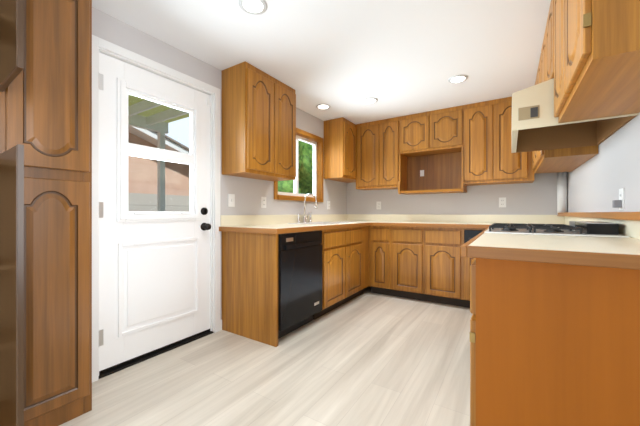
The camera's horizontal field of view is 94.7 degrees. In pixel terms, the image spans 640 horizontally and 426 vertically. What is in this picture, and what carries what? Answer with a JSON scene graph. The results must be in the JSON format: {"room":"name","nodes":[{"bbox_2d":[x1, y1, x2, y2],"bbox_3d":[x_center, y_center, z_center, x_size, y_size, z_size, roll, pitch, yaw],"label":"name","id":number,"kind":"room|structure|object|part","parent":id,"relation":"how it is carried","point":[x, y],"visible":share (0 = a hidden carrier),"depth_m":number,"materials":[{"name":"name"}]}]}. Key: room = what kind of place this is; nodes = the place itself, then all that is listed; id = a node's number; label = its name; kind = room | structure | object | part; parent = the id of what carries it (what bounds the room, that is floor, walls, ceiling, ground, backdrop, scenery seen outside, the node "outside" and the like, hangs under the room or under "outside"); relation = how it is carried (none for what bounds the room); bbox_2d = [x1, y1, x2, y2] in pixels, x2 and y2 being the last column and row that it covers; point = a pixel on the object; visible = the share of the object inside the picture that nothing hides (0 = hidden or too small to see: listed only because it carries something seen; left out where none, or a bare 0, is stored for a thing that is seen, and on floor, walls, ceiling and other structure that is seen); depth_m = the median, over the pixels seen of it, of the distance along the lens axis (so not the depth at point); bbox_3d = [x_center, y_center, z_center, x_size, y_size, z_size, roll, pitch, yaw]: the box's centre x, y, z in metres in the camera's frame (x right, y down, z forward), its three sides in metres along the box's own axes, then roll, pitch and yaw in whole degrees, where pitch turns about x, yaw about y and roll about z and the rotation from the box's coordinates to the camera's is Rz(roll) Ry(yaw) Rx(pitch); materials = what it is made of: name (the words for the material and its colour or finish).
{"room":"kitchen","nodes":[
{"label":"kitchen","id":0,"kind":"room"},
{"bbox_2d":[92,7,346,319],"bbox_3d":[-1.719,-0.115,1.405,0.120,2.290,7.940,0,0,33],"label":"wall","id":1,"kind":"structure","parent":0,"point":[249,193],"depth_m":2.65,"materials":[{"name":"grey paint"}]},
{"bbox_2d":[99,52,210,373],"bbox_3d":[-1.181,-0.001,2.207,0.069,2.031,0.832,0,0,33],"label":"entry door","id":2,"kind":"structure","parent":1,"relation":"in","point":[154,283],"depth_m":2.10,"materials":[{"name":"white wood"}]},
{"bbox_2d":[92,35,219,382],"bbox_3d":[-1.189,-0.026,2.212,0.136,2.113,0.966,0,0,33],"label":"door frame","id":3,"kind":"structure","parent":1,"relation":"attached to","point":[103,46],"depth_m":2.10,"materials":[{"name":"white painted wood"}]},
{"bbox_2d":[228,194,234,206],"bbox_3d":[-0.806,-0.115,2.697,0.014,0.116,0.072,0,0,33],"label":"outlet","id":4,"kind":"object","parent":1,"relation":"attached to","point":[231,200],"visible":1,"depth_m":2.70,"materials":[{"name":"white plastic"}]},
{"bbox_2d":[261,197,265,207],"bbox_3d":[-0.581,-0.110,3.051,0.008,0.116,0.072,0,0,33],"label":"electrical outlet","id":5,"kind":"object","parent":1,"relation":"attached to","point":[263,202],"visible":1,"depth_m":3.04,"materials":[{"name":"white plastic"}]},
{"bbox_2d":[274,128,322,201],"bbox_3d":[-0.274,-0.580,3.627,0.142,0.868,0.988,0,0,33],"label":"window","id":6,"kind":"structure","parent":1,"relation":"in","point":[309,136],"depth_m":3.82,"materials":[{"name":"brown wood"}]},
{"bbox_3d":[-0.298,-0.580,3.642,0.045,0.754,0.874,0,0,33],"label":"window frame vinyl","id":7,"kind":"part","parent":6,"relation":"part of","materials":[{"name":"white plastic"}]},
{"bbox_2d":[59,286,471,425],"bbox_3d":[-0.550,1.060,0.652,2.900,0.060,7.940,0,0,33],"label":"floor","id":8,"kind":"structure","parent":0,"point":[367,357],"depth_m":1.85,"materials":[{"name":"plastic"}]},
{"bbox_2d":[0,0,91,425],"bbox_3d":[-1.357,-0.114,1.232,0.672,2.288,0.700,0,0,33],"label":"pantry","id":9,"kind":"object","parent":8,"relation":"on","point":[45,212],"visible":1,"depth_m":1.37,"materials":[{"name":"brown wood"}]},
{"bbox_2d":[278,230,321,338],"bbox_3d":[-0.397,0.596,2.699,0.641,0.860,0.605,0,0,33],"label":"dishwasher","id":10,"kind":"object","parent":8,"relation":"on","point":[299,279],"visible":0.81,"depth_m":2.48,"materials":[{"name":"black metal"}]},
{"bbox_2d":[270,226,369,319],"bbox_3d":[0.058,0.596,3.443,0.655,0.868,1.130,0,0,33],"label":"base cabinet","id":11,"kind":"object","parent":8,"relation":"on","point":[345,251],"depth_m":3.08,"materials":[{"name":"brown wood"}]},
{"bbox_2d":[219,193,370,233],"bbox_3d":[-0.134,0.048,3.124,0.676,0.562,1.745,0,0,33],"label":"countertop","id":12,"kind":"structure","parent":11,"relation":"in","point":[265,224],"depth_m":3.02,"materials":[{"name":"beige laminate"}]},
{"bbox_2d":[296,193,317,223],"bbox_3d":[-0.123,-0.058,3.529,0.207,0.355,0.284,0,0,33],"label":"faucet","id":13,"kind":"object","parent":12,"relation":"on","point":[303,219],"depth_m":3.56,"materials":[{"name":"silver metal"}]},
{"bbox_2d":[287,221,353,245],"bbox_3d":[0.028,0.222,3.432,0.456,0.217,0.716,0,0,33],"label":"sink","id":14,"kind":"object","parent":12,"relation":"in","point":[304,222],"depth_m":3.54,"materials":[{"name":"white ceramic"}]},
{"bbox_2d":[371,214,454,227],"bbox_3d":[1.073,0.090,3.794,1.980,0.138,0.653,0,0,33],"label":"countertop","id":15,"kind":"structure","parent":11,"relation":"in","point":[404,220],"depth_m":3.86,"materials":[{"name":"beige laminate"}]},
{"bbox_2d":[370,226,389,295],"bbox_3d":[0.895,0.596,3.924,0.315,0.868,0.629,0,0,33],"label":"base cabinet","id":16,"kind":"object","parent":8,"relation":"on","point":[379,235],"depth_m":3.66,"materials":[{"name":"brown wood"}]},
{"bbox_2d":[390,226,425,300],"bbox_3d":[1.190,0.596,3.734,0.388,0.868,0.629,0,0,33],"label":"base cabinet","id":17,"kind":"object","parent":8,"relation":"on","point":[407,244],"depth_m":3.47,"materials":[{"name":"brown wood"}]},
{"bbox_2d":[426,227,461,306],"bbox_3d":[1.522,0.596,3.520,0.400,0.868,0.629,0,0,33],"label":"base cabinet","id":18,"kind":"object","parent":8,"relation":"on","point":[443,245],"depth_m":3.26,"materials":[{"name":"brown wood"}]},
{"bbox_2d":[462,228,484,306],"bbox_3d":[1.813,0.596,3.333,0.292,0.868,0.629,0,0,33],"label":"base cabinet","id":19,"kind":"object","parent":8,"relation":"on","point":[467,233],"depth_m":3.14,"materials":[{"name":"brown wood"}]},
{"bbox_2d":[466,257,639,425],"bbox_3d":[1.030,0.596,1.243,0.639,0.868,0.766,0,0,33],"label":"base cabinet","id":20,"kind":"object","parent":8,"relation":"on","point":[551,344],"depth_m":0.96,"materials":[{"name":"brown wood"}]},
{"bbox_2d":[455,215,639,269],"bbox_3d":[1.579,0.090,2.119,0.663,0.138,2.921,0,0,33],"label":"countertop","id":21,"kind":"structure","parent":20,"relation":"in","point":[617,252],"depth_m":1.12,"materials":[{"name":"beige laminate"}]},
{"bbox_2d":[484,221,628,237],"bbox_3d":[1.431,0.085,1.897,0.607,0.066,0.750,0,0,33],"label":"cooktop","id":22,"kind":"object","parent":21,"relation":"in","point":[590,228],"visible":1,"depth_m":1.68,"materials":[{"name":"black metal"}]},
{"bbox_2d":[92,0,550,123],"bbox_3d":[-0.550,-1.290,0.652,2.900,0.060,7.940,0,0,33],"label":"ceiling","id":23,"kind":"structure","parent":0,"point":[346,58],"depth_m":2.21,"materials":[{"name":"white paint"}]},
{"bbox_2d":[222,61,277,179],"bbox_3d":[-0.644,-0.799,2.663,0.320,0.917,0.340,0,0,33],"label":"upper cabinet","id":24,"kind":"object","parent":23,"relation":"hanging from","point":[249,94],"depth_m":2.54,"materials":[{"name":"brown wood"}]},
{"bbox_2d":[239,0,266,14],"bbox_3d":[-0.404,-1.256,1.783,0.170,0.008,0.170,0,0,33],"label":"recessed light","id":25,"kind":"object","parent":23,"relation":"in","point":[255,7],"visible":1,"depth_m":1.79,"materials":[{"name":"white"}]},
{"bbox_2d":[266,80,295,180],"bbox_3d":[-0.460,-0.799,2.949,0.320,0.917,0.340,0,0,33],"label":"upper cabinet","id":26,"kind":"object","parent":23,"relation":"hanging from","point":[286,94],"depth_m":2.88,"materials":[{"name":"brown wood"}]},
{"bbox_2d":[316,104,329,108],"bbox_3d":[0.038,-1.256,3.485,0.170,0.008,0.170,0,0,33],"label":"recessed light","id":27,"kind":"object","parent":23,"relation":"in","point":[322,106],"visible":1,"depth_m":3.47,"materials":[{"name":"grey"}]},
{"bbox_2d":[324,117,357,180],"bbox_3d":[0.281,-0.864,4.099,0.320,0.787,0.355,0,0,33],"label":"upper cabinet","id":28,"kind":"object","parent":23,"relation":"hanging from","point":[340,134],"depth_m":3.97,"materials":[{"name":"brown wood"}]},
{"bbox_2d":[354,121,385,189],"bbox_3d":[0.734,-0.799,4.213,0.359,0.917,0.319,0,0,33],"label":"upper cabinet","id":29,"kind":"object","parent":23,"relation":"hanging from","point":[367,132],"depth_m":4.07,"materials":[{"name":"brown wood"}]},
{"bbox_2d":[363,98,377,103],"bbox_3d":[0.562,-1.256,3.302,0.170,0.008,0.170,0,0,33],"label":"recessed light","id":30,"kind":"object","parent":23,"relation":"in","point":[369,100],"visible":1,"depth_m":3.28,"materials":[{"name":"grey"}]},
{"bbox_2d":[378,117,405,188],"bbox_3d":[0.998,-0.799,4.042,0.270,0.917,0.319,0,0,33],"label":"upper cabinet","id":31,"kind":"object","parent":23,"relation":"hanging from","point":[391,166],"depth_m":3.91,"materials":[{"name":"brown wood"}]},
{"bbox_2d":[398,111,433,159],"bbox_3d":[1.271,-1.014,3.866,0.380,0.487,0.319,0,0,33],"label":"upper cabinet","id":32,"kind":"object","parent":23,"relation":"hanging from","point":[414,129],"depth_m":3.75,"materials":[{"name":"brown wood"}]},
{"bbox_2d":[430,105,465,155],"bbox_3d":[1.591,-1.014,3.661,0.380,0.487,0.319,0,0,33],"label":"upper cabinet","id":33,"kind":"object","parent":23,"relation":"hanging from","point":[447,125],"depth_m":3.53,"materials":[{"name":"brown wood"}]},
{"bbox_2d":[448,75,467,82],"bbox_3d":[1.296,-1.256,2.770,0.170,0.008,0.170,0,0,33],"label":"recessed light","id":34,"kind":"object","parent":23,"relation":"in","point":[457,78],"visible":1,"depth_m":2.76,"materials":[{"name":"grey"}]},
{"bbox_2d":[462,100,493,187],"bbox_3d":[1.876,-0.799,3.476,0.300,0.917,0.319,0,0,33],"label":"upper cabinet","id":35,"kind":"object","parent":23,"relation":"hanging from","point":[478,154],"depth_m":3.34,"materials":[{"name":"brown wood"}]},
{"bbox_2d":[494,97,533,183],"bbox_3d":[2.157,-0.799,3.295,0.369,0.917,0.319,0,0,33],"label":"upper cabinet","id":36,"kind":"object","parent":23,"relation":"hanging from","point":[509,168],"depth_m":3.20,"materials":[{"name":"brown wood"}]},
{"bbox_2d":[538,50,541,83],"bbox_3d":[1.683,-0.991,1.961,0.320,0.532,0.380,0,0,33],"label":"upper cabinet","id":37,"kind":"object","parent":23,"relation":"hanging from","point":[540,61],"depth_m":2.24,"materials":[{"name":"brown wood"}]},
{"bbox_2d":[542,8,549,81],"bbox_3d":[1.477,-0.991,1.642,0.320,0.532,0.380,0,0,33],"label":"upper cabinet","id":38,"kind":"object","parent":23,"relation":"hanging from","point":[546,41],"depth_m":1.87,"materials":[{"name":"brown wood"}]},
{"bbox_2d":[530,151,575,175],"bbox_3d":[2.259,-0.834,2.856,0.320,0.847,0.349,0,0,33],"label":"upper cabinet","id":39,"kind":"object","parent":23,"relation":"hanging from","point":[531,152],"depth_m":2.99,"materials":[{"name":"brown wood"}]},
{"bbox_2d":[534,164,581,171],"bbox_3d":[2.070,-0.834,2.562,0.320,0.847,0.350,0,0,33],"label":"upper cabinet","id":40,"kind":"object","parent":23,"relation":"hanging from","point":[549,167],"depth_m":2.66,"materials":[{"name":"brown wood"}]},
{"bbox_2d":[534,70,597,167],"bbox_3d":[1.880,-0.834,2.268,0.320,0.847,0.350,0,0,33],"label":"upper cabinet","id":41,"kind":"object","parent":23,"relation":"hanging from","point":[575,155],"depth_m":2.18,"materials":[{"name":"brown wood"}]},
{"bbox_2d":[550,0,639,122],"bbox_3d":[1.270,-0.865,1.320,0.320,0.784,0.385,0,0,33],"label":"upper cabinet","id":42,"kind":"object","parent":23,"relation":"hanging from","point":[621,105],"depth_m":1.42,"materials":[{"name":"brown wood"}]},
{"bbox_2d":[511,78,638,152],"bbox_3d":[1.501,-0.595,1.849,0.503,0.255,0.760,0,0,33],"label":"range hood","id":43,"kind":"object","parent":42,"relation":"attached to","point":[536,126],"visible":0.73,"depth_m":1.78,"materials":[{"name":"cream enamel painted metal"},{"name":"brushed steel"}]},
{"bbox_2d":[558,0,639,107],"bbox_3d":[1.061,-0.865,0.997,0.320,0.784,0.385,0,0,33],"label":"upper cabinet","id":44,"kind":"object","parent":23,"relation":"hanging from","point":[589,61],"depth_m":0.97,"materials":[{"name":"brown wood"}]},
{"bbox_2d":[347,171,556,214],"bbox_3d":[1.568,-0.115,3.939,2.660,2.290,0.120,0,0,33],"label":"wall","id":45,"kind":"structure","parent":0,"point":[538,196],"depth_m":3.67,"materials":[{"name":"grey paint"}]},
{"bbox_2d":[376,201,380,208],"bbox_3d":[0.860,-0.110,4.318,0.072,0.116,0.008,0,0,33],"label":"electrical outlet","id":46,"kind":"object","parent":45,"relation":"attached to","point":[378,205],"visible":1,"depth_m":4.32,"materials":[{"name":"white plastic"}]},
{"bbox_2d":[499,197,505,206],"bbox_3d":[2.155,-0.125,3.484,0.072,0.116,0.008,0,0,33],"label":"electrical outlet","id":47,"kind":"object","parent":45,"relation":"attached to","point":[502,201],"visible":1,"depth_m":3.48,"materials":[{"name":"white plastic"}]},
{"bbox_2d":[568,113,639,211],"bbox_3d":[0.618,-0.115,-0.101,0.120,2.290,7.940,0,0,33],"label":"wall","id":48,"kind":"structure","parent":0,"point":[604,175],"depth_m":1.80,"materials":[{"name":"grey paint"}]},
{"bbox_2d":[557,172,567,214],"bbox_3d":[2.591,-0.210,3.154,0.086,0.460,0.086,0,0,33],"label":"trim post","id":49,"kind":"object","parent":48,"relation":"attached to","point":[562,191],"visible":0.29,"depth_m":3.13,"materials":[{"name":"white"}]},
{"bbox_2d":[557,212,639,220],"bbox_3d":[1.824,0.013,1.961,0.083,0.036,2.879,0,0,33],"label":"ledge shelf","id":50,"kind":"object","parent":48,"relation":"attached to","point":[623,215],"visible":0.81,"depth_m":1.56,"materials":[{"name":"brown wood"}]},
{"bbox_2d":[612,188,624,209],"bbox_3d":[1.630,-0.075,1.614,0.036,0.116,0.072,0,0,33],"label":"outlet","id":51,"kind":"object","parent":48,"relation":"attached to","point":[620,203],"visible":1,"depth_m":1.60,"materials":[{"name":"white plastic"}]},
{"bbox_3d":[-6.655,1.100,6.668,13.879,0.100,24.000,0,0,33],"label":"ground","id":52,"kind":"structure","parent":0,"visible":0},
{"bbox_2d":[126,193,189,214],"bbox_3d":[-4.587,0.315,5.335,0.200,1.470,24.000,0,0,33],"label":"wall","id":53,"kind":"structure","parent":52,"relation":"on","point":[151,203],"depth_m":6.52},
{"bbox_2d":[128,125,189,195],"bbox_3d":[-9.275,-1.475,4.431,4.500,5.050,15.900,0,0,33],"label":"wall","id":54,"kind":"structure","parent":52,"relation":"on","point":[133,162],"depth_m":8.22,"materials":[{"name":"pink paint"}]},
{"bbox_2d":[128,94,189,210],"bbox_3d":[-2.905,-0.320,2.467,3.015,2.740,5.000,0,0,33],"label":"roof","id":55,"kind":"structure","parent":52,"relation":"on","point":[142,112],"depth_m":4.90,"materials":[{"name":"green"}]},
{"bbox_2d":[278,140,312,193],"bbox_3d":[-0.351,-0.561,7.921,2.719,4.674,3.323,0,0,33],"label":"tree","id":56,"kind":"object","parent":52,"relation":"on","point":[308,160],"depth_m":6.90,"materials":[{"name":"green plant"}]}
]}

